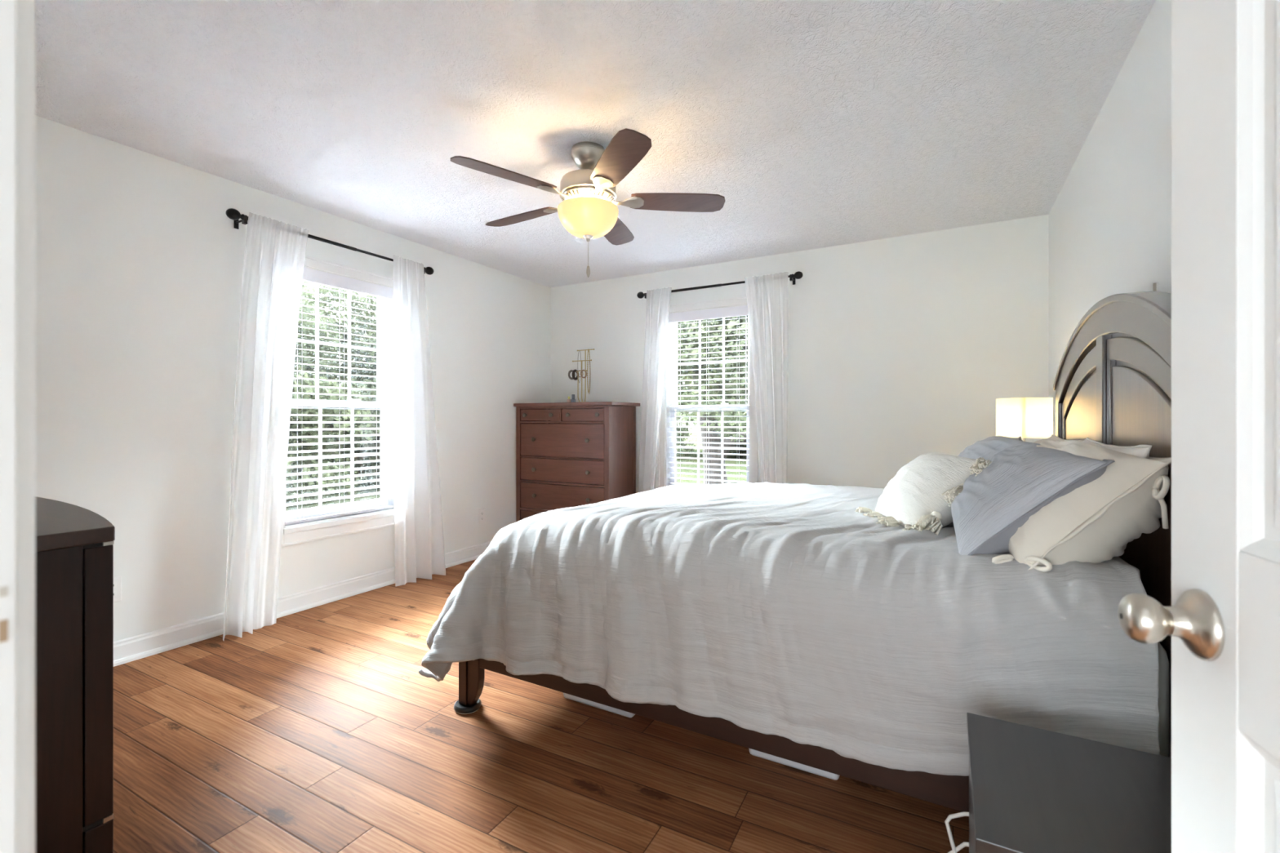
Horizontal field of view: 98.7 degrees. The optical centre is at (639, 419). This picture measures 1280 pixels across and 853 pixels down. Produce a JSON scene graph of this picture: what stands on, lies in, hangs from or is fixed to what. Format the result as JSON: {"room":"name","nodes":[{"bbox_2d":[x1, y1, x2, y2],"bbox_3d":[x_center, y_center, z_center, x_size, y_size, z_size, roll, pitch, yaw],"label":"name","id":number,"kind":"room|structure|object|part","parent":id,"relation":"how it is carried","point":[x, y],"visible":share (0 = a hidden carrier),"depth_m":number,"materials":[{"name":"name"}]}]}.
{"room":"bedroom","nodes":[
{"label":"bedroom","id":0,"kind":"room"},
{"bbox_2d":[35,115,551,641],"bbox_3d":[-2.335,-0.078,2.920,0.140,2.440,6.030,0,0,29],"label":"wall","id":1,"kind":"structure","parent":0,"point":[140,257],"depth_m":2.78,"materials":[{"name":"white paint"}]},
{"bbox_2d":[113,576,121,602],"bbox_3d":[-2.454,0.792,2.553,0.008,0.118,0.072,0,0,29],"label":"wall outlet","id":2,"kind":"object","parent":1,"relation":"attached to","point":[117,580],"visible":0.42,"depth_m":2.57,"materials":[{"name":"white plastic"}]},
{"bbox_2d":[113,541,491,666],"bbox_3d":[-1.886,1.088,3.556,0.024,0.108,4.202,0,0,29],"label":"baseboard","id":3,"kind":"structure","parent":1,"relation":"attached to","point":[145,645],"depth_m":3.19,"materials":[{"name":"white paint"}]},
{"bbox_2d":[225,208,433,275],"bbox_3d":[-1.874,-1.083,3.481,0.119,0.075,1.330,0,0,29],"label":"curtain rod","id":4,"kind":"object","parent":1,"relation":"attached to","point":[233,214],"visible":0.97,"depth_m":3.31,"materials":[{"name":"black metal"}]},
{"bbox_2d":[222,212,308,640],"bbox_3d":[-2.052,0.007,3.039,0.117,2.261,0.455,0,0,29],"label":"sheer curtain","id":5,"kind":"object","parent":4,"relation":"hanging from","point":[249,606],"visible":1,"depth_m":3.02,"materials":[{"name":"white fabric"}]},
{"bbox_3d":[-1.847,-1.090,3.466,0.021,0.020,1.160,0,0,29],"label":"rod","id":6,"kind":"part","parent":4,"relation":"part of","materials":[{"name":"black metal"}]},
{"bbox_2d":[392,255,445,586],"bbox_3d":[-1.579,0.007,3.915,0.132,2.262,0.386,0,0,45],"label":"sheer curtain","id":7,"kind":"object","parent":4,"relation":"hanging from","point":[420,544],"visible":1,"depth_m":3.89,"materials":[{"name":"white fabric"}]},
{"bbox_2d":[271,250,405,546],"bbox_3d":[-1.954,-0.128,3.578,0.164,1.729,0.888,0,0,29],"label":"window","id":8,"kind":"structure","parent":1,"relation":"in","point":[292,534],"depth_m":3.66,"materials":[{"name":"white paint"}]},
{"bbox_3d":[-2.009,-0.500,3.608,0.030,0.835,0.740,0,0,29],"label":"sash","id":9,"kind":"part","parent":8,"relation":"part of","materials":[{"name":"white plastic"}]},
{"bbox_3d":[-1.980,0.248,3.592,0.030,0.753,0.740,0,0,29],"label":"sash","id":10,"kind":"part","parent":8,"relation":"part of","materials":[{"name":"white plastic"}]},
{"bbox_2d":[284,266,393,524],"bbox_3d":[-1.925,-0.152,3.561,0.070,1.542,0.732,0,0,29],"label":"window blind","id":11,"kind":"object","parent":8,"relation":"attached to","point":[310,275],"visible":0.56,"depth_m":3.55,"materials":[{"name":"white plastic"}]},
{"bbox_3d":[-2.084,-0.132,3.345,0.002,1.477,0.002,0,0,-7],"label":"ladder cord","id":12,"kind":"part","parent":11,"relation":"part of","materials":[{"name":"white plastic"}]},
{"bbox_3d":[-1.933,0.610,3.566,0.047,0.018,0.724,0,0,29],"label":"rail","id":13,"kind":"part","parent":11,"relation":"part of","materials":[{"name":"white plastic"}]},
{"bbox_3d":[-1.911,-0.132,3.554,0.002,1.477,0.002,0,0,-25],"label":"ladder cord","id":14,"kind":"part","parent":11,"relation":"part of","materials":[{"name":"white fabric"}]},
{"bbox_2d":[478,508,484,523],"bbox_3d":[-1.319,0.802,4.592,0.008,0.118,0.072,0,0,29],"label":"wall outlet","id":15,"kind":"object","parent":1,"relation":"attached to","point":[481,512],"visible":1,"depth_m":4.59,"materials":[{"name":"white plastic"}]},
{"bbox_2d":[113,559,968,852],"bbox_3d":[0.092,1.172,1.568,5.695,0.060,6.030,0,0,29],"label":"floor","id":16,"kind":"structure","parent":0,"point":[319,729],"depth_m":1.80,"materials":[{"name":"laminate"}]},
{"bbox_2d":[35,496,115,852],"bbox_3d":[-2.065,0.702,1.585,1.570,0.880,0.525,0,0,29],"label":"dresser","id":17,"kind":"object","parent":16,"relation":"on","point":[74,547],"visible":0.77,"depth_m":1.29,"materials":[{"name":"brown wood"}]},
{"bbox_3d":[-1.509,1.047,1.486,0.501,0.130,0.127,0,0,29],"label":"drawer","id":18,"kind":"part","parent":17,"relation":"part of","materials":[{"name":"brown wood"}]},
{"bbox_3d":[-1.509,0.638,1.486,0.501,0.663,0.127,0,0,29],"label":"drawer","id":19,"kind":"part","parent":17,"relation":"part of","materials":[{"name":"brown wood"}]},
{"bbox_3d":[-1.307,0.302,1.350,0.016,0.008,0.019,0,0,29],"label":"metal trim","id":20,"kind":"part","parent":17,"relation":"part of","materials":[{"name":"silver metal"}]},
{"bbox_3d":[-1.307,0.976,1.350,0.016,0.011,0.019,0,0,29],"label":"metal trim","id":21,"kind":"part","parent":17,"relation":"part of","materials":[{"name":"silver metal"}]},
{"bbox_2d":[453,698,481,714],"bbox_3d":[-0.684,1.131,2.182,0.106,0.022,0.106,0,0,29],"label":"coaster","id":22,"kind":"object","parent":16,"relation":"on","point":[460,708],"visible":0.7,"depth_m":2.15,"materials":[{"name":"black plastic"}]},
{"bbox_2d":[513,401,639,522],"bbox_3d":[-0.567,0.497,4.875,1.038,1.290,0.483,0,0,29],"label":"dresser","id":23,"kind":"object","parent":16,"relation":"on","point":[568,455],"visible":0.77,"depth_m":4.69,"materials":[{"name":"brown wood"}]},
{"bbox_3d":[-0.993,0.471,5.127,0.016,1.182,0.348,0,0,29],"label":"panel","id":24,"kind":"part","parent":23,"relation":"part of","materials":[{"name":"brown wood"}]},
{"bbox_3d":[-0.580,0.916,4.880,0.884,0.217,0.408,0,0,29],"label":"drawer","id":25,"kind":"part","parent":23,"relation":"part of","materials":[{"name":"brown wood"}]},
{"bbox_3d":[-0.778,-0.043,4.990,0.432,0.099,0.408,0,0,29],"label":"drawer","id":26,"kind":"part","parent":23,"relation":"part of","materials":[{"name":"brown wood"}]},
{"bbox_3d":[-0.580,0.668,4.880,0.884,0.221,0.408,0,0,29],"label":"drawer","id":27,"kind":"part","parent":23,"relation":"part of","materials":[{"name":"brown wood"}]},
{"bbox_3d":[-0.580,0.434,4.880,0.884,0.193,0.408,0,0,29],"label":"drawer","id":28,"kind":"part","parent":23,"relation":"part of","materials":[{"name":"brown wood"}]},
{"bbox_3d":[-0.580,0.175,4.880,0.884,0.283,0.408,0,0,29],"label":"drawer","id":29,"kind":"part","parent":23,"relation":"part of","materials":[{"name":"brown wood"}]},
{"bbox_2d":[570,394,575,402],"bbox_3d":[-0.585,-0.186,4.824,0.040,0.077,0.040,0,0,29],"label":"perfume bottle","id":30,"kind":"object","parent":23,"relation":"on","point":[572,400],"visible":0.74,"depth_m":4.81,"materials":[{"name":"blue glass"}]},
{"bbox_3d":[-0.470,0.466,5.077,0.894,1.172,0.008,0,0,29],"label":"panel","id":31,"kind":"part","parent":23,"relation":"part of","materials":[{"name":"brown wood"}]},
{"bbox_3d":[-0.382,-0.043,4.769,0.430,0.099,0.408,0,0,29],"label":"drawer","id":32,"kind":"part","parent":23,"relation":"part of","materials":[{"name":"brown wood"}]},
{"bbox_2d":[572,348,594,402],"bbox_3d":[-0.506,-0.386,4.860,0.234,0.476,0.124,0,0,29],"label":"stand","id":33,"kind":"object","parent":23,"relation":"on","point":[585,360],"visible":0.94,"depth_m":4.85,"materials":[{"name":"gold metal"}]},
{"bbox_2d":[568,369,575,379],"bbox_3d":[-0.605,-0.400,4.871,0.076,0.091,0.020,0,0,-40],"label":"bracelet","id":34,"kind":"object","parent":33,"relation":"hanging from","point":[571,371],"visible":0.72,"depth_m":4.86,"materials":[{"name":"metal"}]},
{"bbox_2d":[571,369,577,380],"bbox_3d":[-0.570,-0.398,4.852,0.023,0.099,0.079,0,0,42],"label":"bracelet","id":35,"kind":"object","parent":33,"relation":"hanging from","point":[573,371],"visible":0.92,"depth_m":4.83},
{"bbox_3d":[-0.541,-0.294,4.846,0.008,0.272,0.027,0,0,29],"label":"post","id":36,"kind":"part","parent":33,"relation":"part of","materials":[{"name":"gold metal"}]},
{"bbox_3d":[-0.512,-0.341,4.853,0.008,0.363,0.014,0,0,29],"label":"post","id":37,"kind":"part","parent":33,"relation":"part of","materials":[{"name":"gold metal"}]},
{"bbox_2d":[580,369,586,377],"bbox_3d":[-0.493,-0.402,4.809,0.072,0.080,0.013,0,0,-43],"label":"bracelet","id":38,"kind":"object","parent":33,"relation":"hanging from","point":[582,370],"visible":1,"depth_m":4.80,"materials":[{"name":"metal"}]},
{"bbox_3d":[-0.484,-0.389,4.858,0.008,0.459,0.014,0,0,29],"label":"post","id":39,"kind":"part","parent":33,"relation":"part of","materials":[{"name":"gold metal"}]},
{"bbox_2d":[586,349,590,392],"bbox_3d":[-0.453,-0.431,4.844,0.037,0.390,0.009,0,0,29],"label":"necklace","id":40,"kind":"object","parent":33,"relation":"hanging from","point":[588,349],"visible":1,"depth_m":4.84,"materials":[{"name":"gold metal"}]},
{"bbox_2d":[587,361,590,394],"bbox_3d":[-0.445,-0.375,4.812,0.027,0.302,0.003,0,0,29],"label":"necklace","id":41,"kind":"object","parent":33,"relation":"hanging from","point":[589,362],"visible":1,"depth_m":4.82,"materials":[{"name":"metal"}]},
{"bbox_3d":[-0.153,0.471,4.659,0.016,1.182,0.348,0,0,29],"label":"panel","id":42,"kind":"part","parent":23,"relation":"part of","materials":[{"name":"brown wood"}]},
{"bbox_3d":[-0.067,0.511,4.836,0.046,1.262,0.045,0,0,29],"label":"post","id":43,"kind":"part","parent":23,"relation":"part of","materials":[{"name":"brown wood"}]},
{"bbox_2d":[563,693,635,717],"bbox_3d":[-0.053,1.069,2.393,0.366,0.145,0.536,0,0,29],"label":"storage box","id":44,"kind":"object","parent":16,"relation":"on","point":[576,699],"visible":0.15,"depth_m":2.17,"materials":[{"name":"white plastic"}]},
{"bbox_2d":[748,748,839,780],"bbox_3d":[0.618,1.069,2.019,0.331,0.145,0.536,0,0,29],"label":"storage box","id":45,"kind":"object","parent":16,"relation":"on","point":[768,757],"visible":0.15,"depth_m":1.79,"materials":[{"name":"white plastic"}]},
{"bbox_2d":[458,290,1171,812],"bbox_3d":[0.612,0.378,2.326,2.197,1.529,1.648,0,0,29],"label":"bed","id":46,"kind":"object","parent":16,"relation":"on","point":[1112,385],"visible":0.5,"depth_m":1.56,"materials":[{"name":"brown wood"}]},
{"bbox_3d":[-0.666,0.967,2.173,0.112,0.310,0.051,0,0,29],"label":"leg","id":47,"kind":"part","parent":46,"relation":"part of","materials":[{"name":"brown wood"}]},
{"bbox_3d":[0.240,0.873,1.669,2.085,0.181,0.026,0,0,29],"label":"rail","id":48,"kind":"part","parent":46,"relation":"part of","materials":[{"name":"brown wood"}]},
{"bbox_3d":[1.727,0.151,2.155,0.016,0.822,0.690,0,0,29],"label":"panel moulding","id":49,"kind":"part","parent":46,"relation":"part of","materials":[{"name":"brown wood"}]},
{"bbox_3d":[1.724,0.186,2.147,0.012,0.712,0.582,0,0,29],"label":"panel","id":50,"kind":"part","parent":46,"relation":"part of","materials":[{"name":"brown wood"}]},
{"bbox_3d":[1.542,-0.262,1.808,0.070,0.249,1.648,0,0,29],"label":"cap rail","id":51,"kind":"part","parent":46,"relation":"part of","materials":[{"name":"brown wood"}]},
{"bbox_3d":[1.531,-0.204,1.814,0.030,0.329,1.640,0,0,29],"label":"arch rail","id":52,"kind":"part","parent":46,"relation":"part of","materials":[{"name":"brown wood"}]},
{"bbox_2d":[1081,437,1151,458],"bbox_3d":[1.287,0.237,1.596,0.209,0.358,0.671,0,0,29],"label":"pillow","id":53,"kind":"object","parent":46,"relation":"on","point":[1140,451],"visible":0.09,"depth_m":1.34,"materials":[{"name":"white fabric"}]},
{"bbox_3d":[1.555,0.387,1.801,0.032,1.511,1.640,0,0,29],"label":"headboard","id":54,"kind":"part","parent":46,"relation":"part of","materials":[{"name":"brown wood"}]},
{"bbox_3d":[1.344,0.151,1.468,0.016,0.822,0.690,0,0,29],"label":"panel moulding","id":55,"kind":"part","parent":46,"relation":"part of","materials":[{"name":"brown wood"}]},
{"bbox_3d":[1.350,0.186,1.475,0.012,0.712,0.582,0,0,29],"label":"panel","id":56,"kind":"part","parent":46,"relation":"part of","materials":[{"name":"brown wood"}]},
{"bbox_2d":[1157,641,1168,756],"bbox_3d":[0.681,0.631,2.287,1.895,0.298,1.492,0,0,29],"label":"mattress","id":57,"kind":"object","parent":46,"relation":"on","point":[1163,662],"visible":0.08,"depth_m":1.19,"materials":[{"name":"grey fabric"}]},
{"bbox_2d":[418,481,1159,776],"bbox_3d":[0.485,0.719,2.395,2.258,0.785,2.067,0,0,29],"label":"duvet","id":58,"kind":"object","parent":57,"relation":"on","point":[784,610],"visible":0.77,"depth_m":1.51,"materials":[{"name":"white fabric"}]},
{"bbox_2d":[854,453,992,535],"bbox_3d":[0.949,0.252,1.857,0.337,0.276,0.464,0,0,2],"label":"cushion","id":59,"kind":"object","parent":58,"relation":"on","point":[921,495],"visible":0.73,"depth_m":1.77,"materials":[{"name":"white fabric"}]},
{"bbox_3d":[0.988,0.244,1.893,0.372,0.254,0.443,0,0,29],"label":"panel","id":60,"kind":"part","parent":59,"relation":"part of","materials":[{"name":"white fabric"}]},
{"bbox_3d":[0.994,0.256,1.893,0.245,0.252,0.380,0,0,4],"label":"panel","id":61,"kind":"part","parent":59,"relation":"part of","materials":[{"name":"white fabric"}]},
{"bbox_2d":[958,435,1032,460],"bbox_3d":[1.464,0.235,2.315,0.325,0.339,0.710,0,0,29],"label":"pillow sham","id":62,"kind":"object","parent":58,"relation":"on","point":[986,448],"visible":0.23,"depth_m":2.15,"materials":[{"name":"grey fabric"}]},
{"bbox_2d":[951,442,1115,555],"bbox_3d":[1.119,0.226,1.649,0.326,0.315,0.736,0,0,29],"label":"pillow sham","id":63,"kind":"object","parent":58,"relation":"on","point":[992,504],"visible":0.66,"depth_m":1.41,"materials":[{"name":"grey fabric"}]},
{"bbox_3d":[1.126,0.239,1.645,0.310,0.288,0.721,0,0,29],"label":"panel","id":64,"kind":"part","parent":63,"relation":"part of","materials":[{"name":"beige fabric"}]},
{"bbox_2d":[991,439,1171,572],"bbox_3d":[1.207,0.234,1.577,0.377,0.358,0.766,0,0,29],"label":"pillow sham","id":65,"kind":"object","parent":58,"relation":"on","point":[1095,522],"visible":0.5,"depth_m":1.30,"materials":[{"name":"beige fabric"}]},
{"bbox_3d":[1.228,0.253,1.565,0.312,0.320,0.728,0,0,29],"label":"panel","id":66,"kind":"part","parent":65,"relation":"part of","materials":[{"name":"beige fabric"}]},
{"bbox_2d":[1047,434,1085,442],"bbox_3d":[1.636,0.257,2.225,0.213,0.386,0.670,0,0,29],"label":"pillow","id":67,"kind":"object","parent":57,"relation":"on","point":[1053,437],"visible":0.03,"depth_m":2.32,"materials":[{"name":"beige fabric"}]},
{"bbox_2d":[944,811,968,852],"bbox_3d":[0.724,0.987,1.211,0.155,0.307,0.068,0,0,29],"label":"power cord","id":68,"kind":"object","parent":16,"relation":"on","point":[954,850],"visible":0.63,"depth_m":1.21,"materials":[{"name":"white plastic"}]},
{"bbox_2d":[966,712,1171,852],"bbox_3d":[0.815,0.882,0.874,0.497,0.520,0.404,0,0,29],"label":"nightstand","id":69,"kind":"object","parent":16,"relation":"on","point":[1032,789],"visible":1,"depth_m":0.92,"materials":[{"name":"black wood"}]},
{"bbox_3d":[0.799,0.966,0.883,0.453,0.203,0.388,0,0,29],"label":"drawer","id":70,"kind":"part","parent":69,"relation":"part of","materials":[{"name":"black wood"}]},
{"bbox_3d":[0.799,0.756,0.883,0.453,0.208,0.388,0,0,29],"label":"drawer","id":71,"kind":"part","parent":69,"relation":"part of","materials":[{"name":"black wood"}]},
{"bbox_3d":[2.002,0.832,2.943,0.435,0.620,0.430,0,0,29],"label":"nightstand","id":72,"kind":"object","parent":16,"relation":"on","visible":0},
{"bbox_2d":[995,397,1053,441],"bbox_3d":[2.039,0.204,2.922,0.248,0.636,0.249,0,0,29],"label":"table lamp","id":73,"kind":"object","parent":72,"relation":"on","point":[1016,417],"visible":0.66,"depth_m":2.82,"materials":[{"name":"white fabric"}]},
{"bbox_2d":[35,0,1155,287],"bbox_3d":[0.092,-1.348,1.568,5.695,0.100,6.030,0,0,29],"label":"ceiling","id":74,"kind":"structure","parent":0,"point":[816,123],"depth_m":2.28,"materials":[{"name":"white paint"}]},
{"bbox_2d":[450,128,724,277],"bbox_3d":[-0.283,-0.991,2.674,1.236,0.614,1.272,0,0,29],"label":"ceiling fan","id":75,"kind":"object","parent":74,"relation":"hanging from","point":[588,210],"visible":1,"depth_m":2.55,"materials":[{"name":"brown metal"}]},
{"bbox_3d":[-0.581,-1.058,2.365,0.457,0.036,0.140,0,0,-40],"label":"blade","id":76,"kind":"part","parent":75,"relation":"part of","materials":[{"name":"brown wood"}]},
{"bbox_3d":[-0.615,-1.058,2.877,0.460,0.036,0.146,0,0,29],"label":"blade","id":77,"kind":"part","parent":75,"relation":"part of","materials":[{"name":"brown wood"}]},
{"bbox_3d":[-0.249,-1.056,2.644,0.256,0.032,0.256,0,0,29],"label":"vent plate","id":78,"kind":"part","parent":75,"relation":"part of","materials":[{"name":"silver metal"}]},
{"bbox_3d":[-0.249,-0.774,2.644,0.019,0.180,0.019,0,0,29],"label":"pull chain","id":79,"kind":"part","parent":75,"relation":"part of","materials":[{"name":"silver metal"}]},
{"bbox_3d":[-0.249,-0.949,2.644,0.292,0.135,0.292,0,0,29],"label":"lamp shade","id":80,"kind":"part","parent":75,"relation":"part of","materials":[{"name":"beige glass"}]},
{"bbox_3d":[-0.144,-1.058,3.065,0.140,0.036,0.457,0,0,14],"label":"blade","id":81,"kind":"part","parent":75,"relation":"part of","materials":[{"name":"brown wood"}]},
{"bbox_3d":[-0.087,-1.058,2.242,0.140,0.036,0.457,0,0,-22],"label":"blade","id":82,"kind":"part","parent":75,"relation":"part of","materials":[{"name":"brown wood"}]},
{"bbox_3d":[0.183,-1.058,2.674,0.457,0.036,0.140,0,0,-4],"label":"blade","id":83,"kind":"part","parent":75,"relation":"part of","materials":[{"name":"brown wood"}]},
{"bbox_2d":[551,214,1048,493],"bbox_3d":[0.887,-0.078,4.496,3.955,2.440,0.140,0,0,29],"label":"wall","id":84,"kind":"structure","parent":0,"point":[902,348],"depth_m":3.97,"materials":[{"name":"white paint"}]},
{"bbox_2d":[657,296,758,488],"bbox_3d":[0.582,-0.128,4.653,0.888,1.729,0.164,0,0,29],"label":"window","id":85,"kind":"structure","parent":84,"relation":"in","point":[664,460],"depth_m":4.73,"materials":[{"name":"white paint"}]},
{"bbox_2d":[666,305,749,484],"bbox_3d":[0.565,-0.152,4.622,0.732,1.542,0.071,0,0,29],"label":"window blind","id":86,"kind":"object","parent":85,"relation":"attached to","point":[737,311],"visible":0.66,"depth_m":4.61,"materials":[{"name":"white plastic"}]},
{"bbox_3d":[0.558,-0.132,4.610,0.002,1.477,0.002,0,0,-7],"label":"ladder cord","id":87,"kind":"part","parent":86,"relation":"part of","materials":[{"name":"white fabric"}]},
{"bbox_3d":[0.596,0.248,4.678,0.740,0.753,0.030,0,0,29],"label":"sash","id":88,"kind":"part","parent":85,"relation":"part of","materials":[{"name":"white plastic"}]},
{"bbox_3d":[0.612,-0.500,4.707,0.740,0.835,0.030,0,0,29],"label":"sash","id":89,"kind":"part","parent":85,"relation":"part of","materials":[{"name":"white plastic"}]},
{"bbox_2d":[636,271,803,301],"bbox_3d":[0.614,-1.083,4.500,1.425,0.075,0.119,0,0,29],"label":"curtain rod","id":90,"kind":"object","parent":84,"relation":"attached to","point":[797,275],"visible":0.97,"depth_m":4.46,"materials":[{"name":"black metal"}]},
{"bbox_2d":[638,287,671,492],"bbox_3d":[0.126,0.007,4.714,0.318,2.261,0.114,0,0,29],"label":"sheer curtain","id":91,"kind":"object","parent":90,"relation":"hanging from","point":[646,478],"visible":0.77,"depth_m":4.73,"materials":[{"name":"white fabric"}]},
{"bbox_3d":[0.600,-1.090,4.473,1.255,0.020,0.021,0,0,29],"label":"rod","id":92,"kind":"part","parent":90,"relation":"part of","materials":[{"name":"black metal"}]},
{"bbox_2d":[744,271,788,483],"bbox_3d":[0.976,0.007,4.253,0.344,2.262,0.105,0,0,32],"label":"sheer curtain","id":93,"kind":"object","parent":90,"relation":"hanging from","point":[777,461],"visible":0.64,"depth_m":4.24,"materials":[{"name":"white fabric"}]},
{"bbox_2d":[1048,0,1171,435],"bbox_3d":[1.625,-0.078,1.613,0.140,2.440,4.460,0,0,29],"label":"wall","id":94,"kind":"structure","parent":0,"point":[1110,218],"depth_m":2.03,"materials":[{"name":"white paint"}]},
{"bbox_2d":[1152,282,1158,291],"bbox_3d":[1.581,-0.393,1.689,0.011,0.056,0.018,0,0,29],"label":"wall hook","id":95,"kind":"object","parent":94,"relation":"attached to","point":[1155,286],"visible":0.48,"depth_m":1.68,"materials":[{"name":"white plastic"}]},
{"bbox_3d":[-1.220,-0.078,0.713,3.955,2.440,0.118,0,0,29],"label":"wall","id":96,"kind":"structure","parent":0,"visible":0},
{"bbox_2d":[0,0,35,852],"bbox_3d":[-0.016,0.089,0.049,0.899,2.105,0.130,0,0,29],"label":"door frame","id":97,"kind":"structure","parent":96,"relation":"attached to","point":[17,17],"depth_m":0.28,"materials":[{"name":"white paint"}]},
{"bbox_3d":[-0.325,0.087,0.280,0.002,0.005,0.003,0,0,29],"label":"strike plate","id":98,"kind":"part","parent":97,"relation":"part of","materials":[{"name":"metal"}]},
{"bbox_3d":[0.013,0.089,0.101,0.899,2.105,0.012,0,0,29],"label":"casing","id":99,"kind":"part","parent":97,"relation":"part of","materials":[{"name":"white paint"}]},
{"bbox_2d":[1117,0,1279,852],"bbox_3d":[0.470,0.123,0.292,0.105,2.022,0.761,0,0,20],"label":"door","id":100,"kind":"structure","parent":96,"relation":"in","point":[1222,621],"depth_m":0.55,"materials":[{"name":"white paint"}]},
{"bbox_3d":[0.582,0.217,0.590,0.034,0.073,0.073,0,0,20],"label":"knob","id":101,"kind":"part","parent":100,"relation":"part of","materials":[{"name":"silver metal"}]},
{"bbox_3d":[0.557,-0.176,0.426,0.033,0.604,0.213,0,0,20],"label":"raised panel","id":102,"kind":"part","parent":100,"relation":"part of","materials":[{"name":"white paint"}]},
{"bbox_3d":[0.557,0.596,0.426,0.033,0.592,0.213,0,0,20],"label":"raised panel","id":103,"kind":"part","parent":100,"relation":"part of","materials":[{"name":"white paint"}]},
{"label":"outside","id":104,"kind":"structure","parent":0,"visible":0},
{"bbox_2d":[285,430,746,511],"bbox_3d":[-0.943,1.692,29.139,110.000,0.200,110.000,0,0,29],"label":"ground","id":105,"kind":"structure","parent":104,"point":[693,434],"depth_m":15.77,"materials":[{"name":"green plant"}]},
{"bbox_2d":[284,281,343,485],"bbox_3d":[-8.774,-1.353,12.152,4.173,5.891,4.536,0,0,7],"label":"broadleaf tree","id":106,"kind":"object","parent":105,"relation":"on","point":[302,331],"visible":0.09,"depth_m":12.26,"materials":[{"name":"green plant"}]},
{"bbox_2d":[284,370,380,504],"bbox_3d":[-7.858,0.233,11.223,4.694,2.744,3.988,0,0,29],"label":"shrub","id":107,"kind":"object","parent":105,"relation":"on","point":[308,389],"visible":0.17,"depth_m":11.20,"materials":[{"name":"green plant"}]},
{"bbox_2d":[289,377,380,487],"bbox_3d":[-6.819,0.198,13.658,4.304,2.816,3.754,0,0,-10],"label":"shrub","id":108,"kind":"object","parent":105,"relation":"on","point":[369,393],"visible":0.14,"depth_m":12.88,"materials":[{"name":"green plant"}]},
{"bbox_2d":[300,280,377,398],"bbox_3d":[-7.671,-1.291,15.825,4.219,5.767,4.654,0,0,32],"label":"broadleaf tree","id":109,"kind":"object","parent":105,"relation":"on","point":[323,291],"visible":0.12,"depth_m":14.93,"materials":[{"name":"green plant"}]},
{"bbox_2d":[675,400,695,457],"bbox_3d":[0.044,0.161,24.335,4.765,2.889,4.689,0,0,0],"label":"shrub","id":110,"kind":"object","parent":105,"relation":"on","point":[685,429],"visible":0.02,"depth_m":23.77,"materials":[{"name":"green plant"}]},
{"bbox_2d":[675,371,719,436],"bbox_3d":[0.090,-2.724,28.786,7.539,8.632,7.730,0,0,29],"label":"broadleaf tree","id":111,"kind":"object","parent":105,"relation":"on","point":[685,387],"visible":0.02,"depth_m":28.85,"materials":[{"name":"green plant"}]},
{"bbox_2d":[675,315,747,484],"bbox_3d":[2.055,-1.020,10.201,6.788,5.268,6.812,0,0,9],"label":"tree","id":112,"kind":"object","parent":105,"relation":"on","point":[717,334],"visible":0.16,"depth_m":9.38,"materials":[{"name":"green plant"}]},
{"bbox_2d":[715,400,746,458],"bbox_3d":[4.778,0.164,22.743,4.236,2.885,3.857,0,0,23],"label":"shrub","id":113,"kind":"object","parent":105,"relation":"on","point":[731,451],"visible":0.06,"depth_m":22.51,"materials":[{"name":"green plant"}]}
]}

